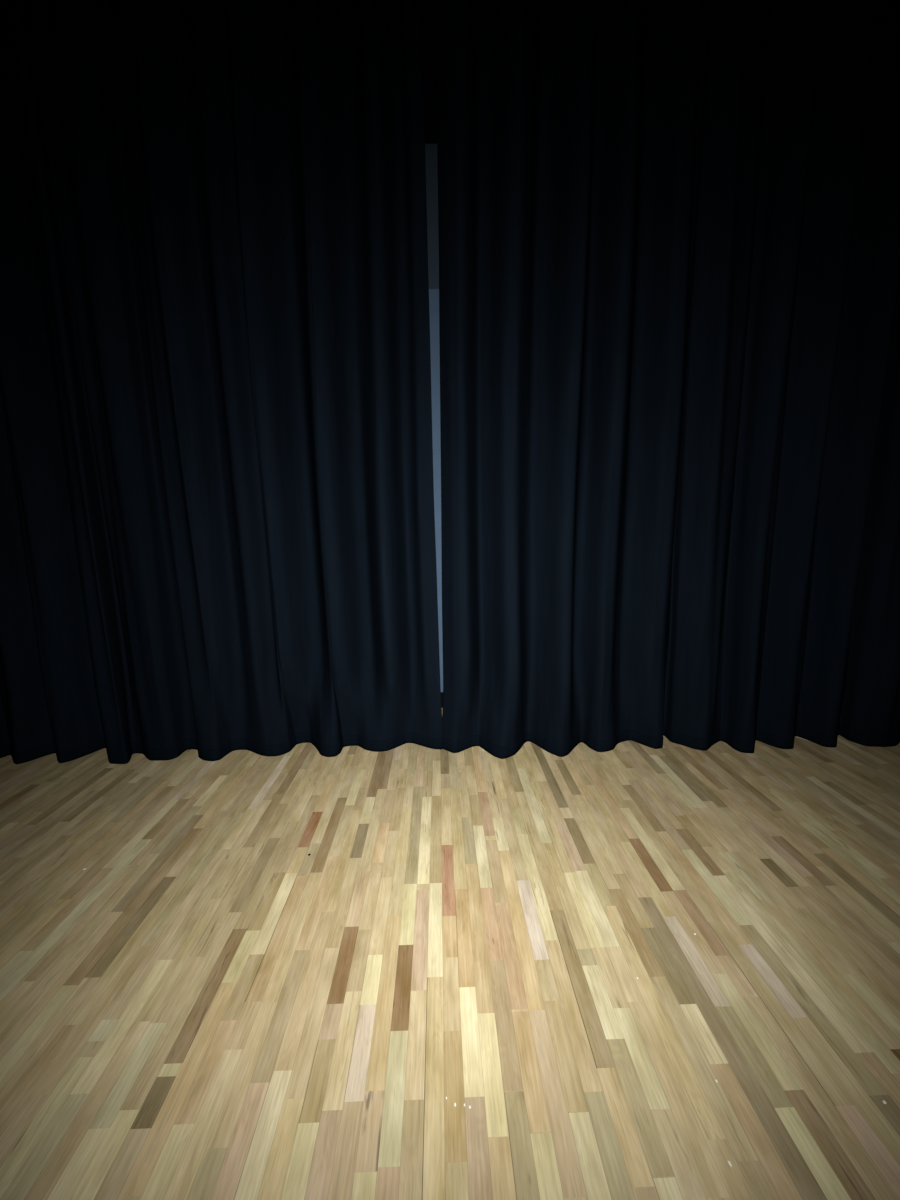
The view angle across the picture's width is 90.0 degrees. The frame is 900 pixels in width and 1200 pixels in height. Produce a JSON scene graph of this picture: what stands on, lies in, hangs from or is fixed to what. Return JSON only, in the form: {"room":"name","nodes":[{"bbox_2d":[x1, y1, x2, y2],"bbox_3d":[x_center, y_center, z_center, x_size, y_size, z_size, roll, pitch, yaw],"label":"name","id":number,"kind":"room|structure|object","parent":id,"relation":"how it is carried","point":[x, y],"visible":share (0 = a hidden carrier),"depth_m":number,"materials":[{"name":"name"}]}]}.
{"room":"theater stage","nodes":[
{"label":"theater stage","id":0,"kind":"room"},
{"bbox_2d":[422,0,435,65],"bbox_3d":[-0.085,-3.546,0.650,9.500,0.100,5.846,-1,9,-1],"label":"ceiling","id":1,"kind":"structure","parent":0,"point":[428,6],"depth_m":3.06,"materials":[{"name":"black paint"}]},
{"bbox_2d":[0,0,441,763],"bbox_3d":[-2.327,-1.294,2.918,4.470,4.938,0.468,-1,9,-1],"label":"stage curtain","id":2,"kind":"object","parent":1,"relation":"hanging from","point":[217,518],"visible":1,"depth_m":2.91,"materials":[{"name":"black fabric"}]},
{"bbox_2d":[435,0,706,758],"bbox_3d":[0.727,-1.346,2.931,1.656,4.938,0.352,-1,9,-1],"label":"stage curtain","id":3,"kind":"object","parent":1,"relation":"hanging from","point":[568,131],"visible":1,"depth_m":2.90,"materials":[{"name":"black fabric"}]},
{"bbox_2d":[663,0,899,752],"bbox_3d":[2.929,-1.385,2.954,2.844,4.938,0.349,-1,9,0],"label":"stage curtain","id":4,"kind":"object","parent":1,"relation":"hanging from","point":[784,613],"visible":0.91,"depth_m":2.94,"materials":[{"name":"black fabric"}]},
{"bbox_2d":[425,144,442,691],"bbox_3d":[-0.119,-1.474,3.843,9.200,4.950,0.150,-1,9,-1],"label":"wall","id":5,"kind":"structure","parent":0,"point":[431,152],"depth_m":3.68,"materials":[{"name":"blue paint"}]},
{"bbox_2d":[423,66,436,143],"bbox_3d":[-0.152,-3.700,3.370,9.200,0.406,0.120,-1,9,-1],"label":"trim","id":6,"kind":"structure","parent":5,"relation":"attached to","point":[429,72],"depth_m":3.32,"materials":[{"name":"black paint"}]},
{"bbox_2d":[441,692,442,707],"bbox_3d":[-0.079,0.916,4.118,9.200,0.142,0.020,-1,9,-1],"label":"baseboard","id":7,"kind":"structure","parent":5,"relation":"attached to","point":[441,692],"depth_m":4.11,"materials":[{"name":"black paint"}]},
{"bbox_2d":[0,708,899,1199],"bbox_3d":[-0.017,1.408,1.325,9.230,0.001,6.399,-1,9,-1],"label":"floor","id":8,"kind":"structure","parent":0,"point":[211,1007],"depth_m":1.63,"materials":[{"name":"brown wood"}]}
]}

